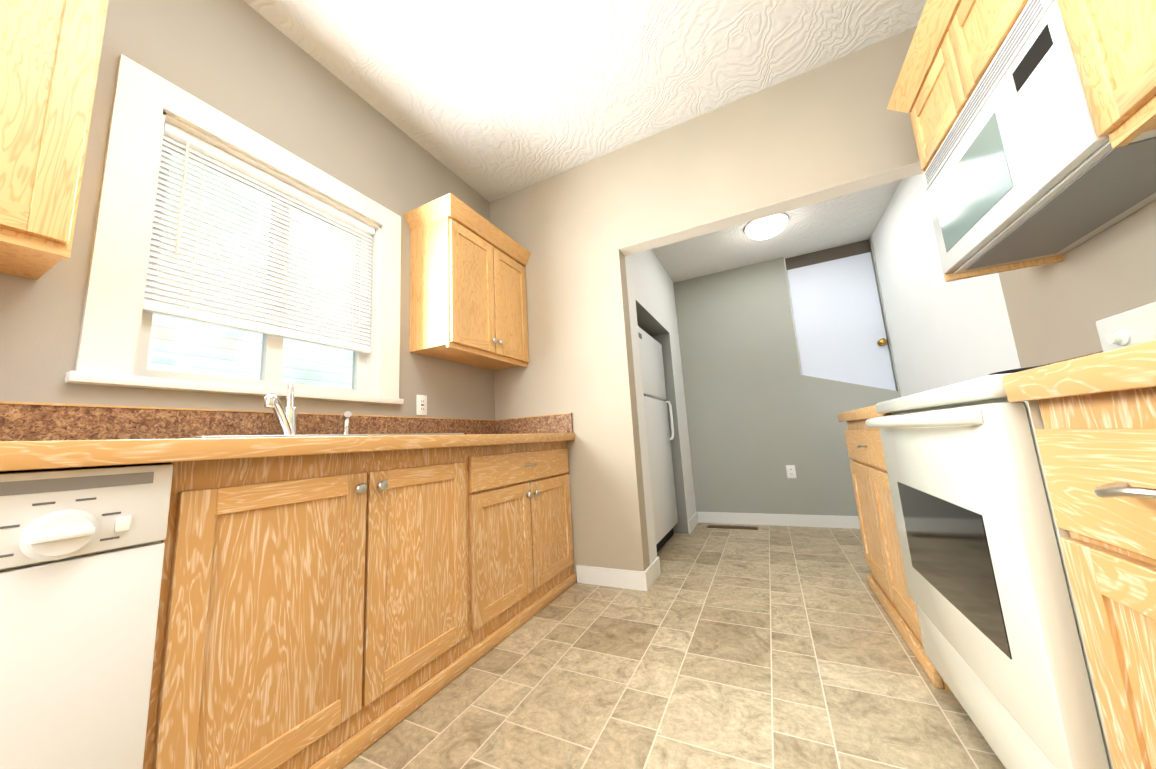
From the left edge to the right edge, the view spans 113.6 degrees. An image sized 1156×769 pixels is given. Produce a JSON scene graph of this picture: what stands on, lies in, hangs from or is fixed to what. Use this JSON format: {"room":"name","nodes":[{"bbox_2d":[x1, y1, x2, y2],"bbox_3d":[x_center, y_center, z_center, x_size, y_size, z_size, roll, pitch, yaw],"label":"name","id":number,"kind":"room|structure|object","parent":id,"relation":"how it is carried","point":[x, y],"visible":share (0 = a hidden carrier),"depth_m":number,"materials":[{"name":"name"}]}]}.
{"room":"kitchen","nodes":[
{"label":"kitchen","id":0,"kind":"room"},
{"bbox_2d":[0,0,494,473],"bbox_3d":[-1.724,-0.318,0.783,0.150,2.780,4.870,-7,-9,26],"label":"wall","id":1,"kind":"structure","parent":0,"point":[243,63],"depth_m":1.54,"materials":[{"name":"beige paint"}]},
{"bbox_2d":[0,0,108,279],"bbox_3d":[-1.603,-0.781,0.556,0.370,0.869,1.075,-7,-9,26],"label":"upper cabinet","id":2,"kind":"object","parent":1,"relation":"attached to","point":[50,51],"visible":1,"depth_m":0.90,"materials":[{"name":"brown wood"}]},
{"bbox_2d":[65,54,403,404],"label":"window","id":3,"kind":"structure","parent":1,"relation":"in","point":[114,338],"depth_m":1.34,"materials":[{"name":"white"}]},
{"bbox_2d":[143,121,374,352],"bbox_3d":[-1.286,-0.552,1.666,0.052,0.699,0.810,-7,-9,26],"label":"window blind","id":4,"kind":"object","parent":3,"relation":"attached to","point":[187,141],"visible":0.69,"depth_m":1.55,"materials":[{"name":"white plastic"}]},
{"bbox_2d":[0,403,495,438],"bbox_3d":[-1.261,0.166,1.409,0.020,0.126,3.000,-7,-9,26],"label":"backsplash","id":5,"kind":"structure","parent":1,"relation":"attached to","point":[17,420],"depth_m":1.19,"materials":[{"name":"brown stone"}]},
{"bbox_2d":[416,395,426,414],"bbox_3d":[-0.899,0.119,2.179,0.010,0.116,0.072,-7,-9,26],"label":"outlet","id":6,"kind":"object","parent":1,"relation":"attached to","point":[421,404],"visible":1,"depth_m":2.17,"materials":[{"name":"white plastic"}]},
{"bbox_2d":[404,193,530,369],"bbox_3d":[-0.661,-0.568,2.437,0.370,0.844,0.794,-7,-9,26],"label":"upper cabinet","id":7,"kind":"object","parent":1,"relation":"attached to","point":[468,302],"visible":1,"depth_m":2.21,"materials":[{"name":"brown wood"}]},
{"bbox_2d":[364,431,451,442],"bbox_3d":[-0.800,0.297,1.506,0.400,0.172,0.361,-7,-9,26],"label":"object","id":8,"kind":"structure","parent":0,"point":[385,436],"depth_m":1.37,"materials":[{"name":"brown wood"}]},
{"bbox_2d":[243,0,926,201],"bbox_3d":[-0.494,-1.913,0.358,3.090,0.100,4.870,-7,-9,26],"label":"ceiling","id":9,"kind":"structure","parent":0,"point":[490,100],"depth_m":1.93,"materials":[{"name":"white paint"}]},
{"bbox_2d":[625,249,695,563],"bbox_3d":[0.334,-0.022,3.569,1.040,2.780,1.980,-7,-9,26],"label":"wall","id":10,"kind":"structure","parent":0,"point":[651,300],"depth_m":3.38,"materials":[{"name":"white paint"}]},
{"bbox_2d":[646,557,660,586],"bbox_3d":[0.456,1.137,2.292,0.013,0.100,0.273,-7,-9,26],"label":"baseboard","id":11,"kind":"structure","parent":10,"relation":"attached to","point":[654,568],"depth_m":2.29,"materials":[{"name":"white wood"}]},
{"bbox_2d":[688,512,698,532],"bbox_3d":[1.075,1.285,3.527,0.012,0.100,0.427,-7,-9,26],"label":"baseboard","id":12,"kind":"structure","parent":10,"relation":"attached to","point":[694,520],"depth_m":3.50,"materials":[{"name":"white wood"}]},
{"bbox_2d":[342,522,1005,768],"bbox_3d":[0.073,1.022,0.835,3.300,0.060,6.850,-7,-9,26],"label":"floor","id":13,"kind":"structure","parent":0,"point":[772,647],"depth_m":1.33,"materials":[{"name":"tile"}]},
{"bbox_2d":[0,464,172,768],"bbox_3d":[-1.228,0.598,0.610,0.610,0.862,0.596,-7,-9,26],"label":"dishwasher","id":14,"kind":"object","parent":13,"relation":"on","point":[81,557],"visible":1,"depth_m":0.69,"materials":[{"name":"white metal"}]},
{"bbox_2d":[76,443,475,768],"bbox_3d":[-0.922,0.677,1.300,0.599,0.874,0.914,-7,-9,26],"label":"base cabinet","id":15,"kind":"object","parent":13,"relation":"on","point":[339,591],"depth_m":1.03,"materials":[{"name":"brown wood"}]},
{"bbox_2d":[0,431,574,470],"bbox_3d":[-0.982,0.211,1.263,0.634,0.038,3.000,-7,-9,26],"label":"countertop","id":16,"kind":"structure","parent":15,"relation":"on","point":[14,453],"depth_m":0.73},
{"bbox_2d":[196,435,363,450],"bbox_3d":[-0.974,0.256,1.159,0.400,0.172,0.359,-7,-9,26],"label":"sink","id":17,"kind":"object","parent":16,"relation":"in","point":[227,442],"depth_m":0.99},
{"bbox_2d":[240,383,355,434],"bbox_3d":[-1.047,0.104,1.490,0.198,0.232,0.396,-7,-9,26],"label":"faucet","id":18,"kind":"object","parent":16,"relation":"on","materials":[{"name":"silver metal"}]},
{"bbox_2d":[472,439,576,661],"bbox_3d":[-0.510,0.776,2.121,0.599,0.874,0.934,-7,-9,26],"label":"base cabinet","id":19,"kind":"object","parent":13,"relation":"on","point":[525,559],"depth_m":1.89,"materials":[{"name":"brown wood"}]},
{"bbox_2d":[638,326,677,551],"bbox_3d":[0.346,0.460,3.260,0.816,1.735,0.785,-7,-9,26],"label":"refrigerator","id":20,"kind":"object","parent":13,"relation":"on","point":[660,461],"visible":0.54,"depth_m":3.07,"materials":[{"name":"white metal"}]},
{"bbox_2d":[707,525,757,529],"bbox_3d":[1.407,1.301,3.449,0.430,0.006,0.105,-7,-9,26],"label":"floor vent","id":21,"kind":"object","parent":13,"relation":"in","point":[733,527],"visible":1,"depth_m":3.43,"materials":[{"name":"brown"}]},
{"bbox_2d":[838,412,950,690],"bbox_3d":[1.627,0.560,1.570,0.629,0.890,0.936,-7,-9,26],"label":"base cabinet","id":22,"kind":"object","parent":13,"relation":"on","point":[878,527],"depth_m":1.65,"materials":[{"name":"brown wood"}]},
{"bbox_2d":[838,405,876,415],"bbox_3d":[1.598,0.100,1.640,0.633,0.038,0.936,-7,-9,26],"label":"countertop","id":23,"kind":"structure","parent":22,"relation":"on","point":[858,412],"depth_m":1.69,"materials":[{"name":"brown wood"}]},
{"bbox_2d":[865,301,1155,768],"bbox_3d":[1.178,0.356,0.844,0.750,1.130,0.790,-7,-9,26],"label":"range","id":24,"kind":"object","parent":13,"relation":"on","point":[980,535],"visible":0.5,"depth_m":0.74,"materials":[{"name":"white metal"}]},
{"bbox_2d":[1005,364,1155,768],"bbox_3d":[0.843,0.371,0.006,0.629,0.890,0.988,-7,-9,26],"label":"base cabinet","id":25,"kind":"object","parent":13,"relation":"on","point":[1096,439],"depth_m":0.51,"materials":[{"name":"brown wood"}]},
{"bbox_2d":[1006,340,1155,387],"bbox_3d":[0.654,-0.127,-0.243,0.633,0.038,1.706,-7,-9,26],"label":"countertop","id":26,"kind":"structure","parent":25,"relation":"on","point":[1139,355],"depth_m":0.48,"materials":[{"name":"brown wood"}]},
{"bbox_2d":[489,26,921,573],"bbox_3d":[0.648,-0.237,2.256,2.790,2.780,0.120,-7,-9,26],"label":"wall","id":27,"kind":"structure","parent":0,"point":[821,133],"depth_m":2.34,"materials":[{"name":"beige paint"}]},
{"bbox_2d":[496,415,571,434],"bbox_3d":[-0.313,0.288,2.595,0.614,0.126,0.020,-7,-9,26],"label":"backsplash","id":28,"kind":"structure","parent":27,"relation":"attached to","point":[543,422],"depth_m":2.57,"materials":[{"name":"brown stone"}]},
{"bbox_2d":[576,565,649,590],"bbox_3d":[0.193,1.145,2.243,0.443,0.100,0.012,-7,-9,26],"label":"baseboard","id":29,"kind":"structure","parent":27,"relation":"attached to","point":[630,579],"depth_m":2.23,"materials":[{"name":"white wood"}]},
{"bbox_2d":[652,179,901,282],"bbox_3d":[1.107,-1.417,3.349,2.940,0.380,1.980,-7,-9,26],"label":"ceiling","id":30,"kind":"structure","parent":0,"point":[854,217],"depth_m":3.30,"materials":[{"name":"white paint"}]},
{"bbox_2d":[744,213,788,239],"bbox_3d":[1.524,-1.233,3.051,0.330,0.120,0.330,-7,-9,26],"label":"light","id":31,"kind":"object","parent":30,"relation":"attached to","point":[768,227],"visible":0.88,"depth_m":2.98,"materials":[{"name":"white glass"}]},
{"bbox_2d":[673,237,900,515],"bbox_3d":[1.890,-0.112,3.582,1.750,2.780,0.030,-7,-9,26],"label":"wall","id":32,"kind":"structure","parent":0,"point":[762,412],"depth_m":3.63,"materials":[{"name":"grey paint"}]},
{"bbox_2d":[698,512,859,528],"bbox_3d":[1.958,1.209,3.364,1.749,0.100,0.012,-7,-9,26],"label":"baseboard","id":33,"kind":"structure","parent":32,"relation":"attached to","point":[829,521],"depth_m":3.41,"materials":[{"name":"white wood"}]},
{"bbox_2d":[786,465,796,477],"bbox_3d":[1.933,0.791,3.429,0.072,0.116,0.008,-7,-9,26],"label":"outlet","id":34,"kind":"object","parent":32,"relation":"attached to","point":[791,471],"visible":1,"depth_m":3.43,"materials":[{"name":"white plastic"}]},
{"bbox_2d":[784,240,895,390],"bbox_3d":[2.371,-0.034,3.341,0.680,2.500,0.129,-7,-9,26],"label":"hall door","id":35,"kind":"structure","parent":32,"relation":"in","point":[838,325],"depth_m":3.43,"materials":[{"name":"white wood"}]},
{"bbox_2d":[869,174,1155,396],"bbox_3d":[1.344,-0.558,0.388,0.150,2.780,6.850,-7,-9,26],"label":"wall","id":36,"kind":"structure","parent":0,"point":[942,333],"depth_m":1.81,"materials":[{"name":"white paint"}]},
{"bbox_2d":[887,0,1064,281],"bbox_3d":[1.384,-0.879,1.171,0.380,0.841,0.830,-7,-9,26],"label":"upper cabinet","id":37,"kind":"object","parent":36,"relation":"attached to","point":[954,47],"visible":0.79,"depth_m":1.30,"materials":[{"name":"brown wood"}]},
{"bbox_2d":[923,0,1155,273],"bbox_3d":[1.405,-0.704,1.111,0.331,0.444,0.780,-7,-9,26],"label":"over-the-range microwave","id":38,"kind":"object","parent":37,"relation":"attached to","point":[1026,163],"visible":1,"depth_m":1.03,"materials":[{"name":"white"}]},
{"bbox_2d":[1003,343,1141,387],"bbox_3d":[1.310,-0.148,0.406,0.020,0.120,3.440,-7,-9,26],"label":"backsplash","id":39,"kind":"structure","parent":36,"relation":"attached to","point":[1006,379],"depth_m":0.65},
{"bbox_2d":[1057,0,1155,148],"bbox_3d":[1.074,-0.933,0.488,0.330,0.751,0.665,-7,-9,26],"label":"upper cabinet","id":40,"kind":"object","parent":36,"relation":"attached to","point":[1113,44],"depth_m":0.75,"materials":[{"name":"brown wood"}]}
]}

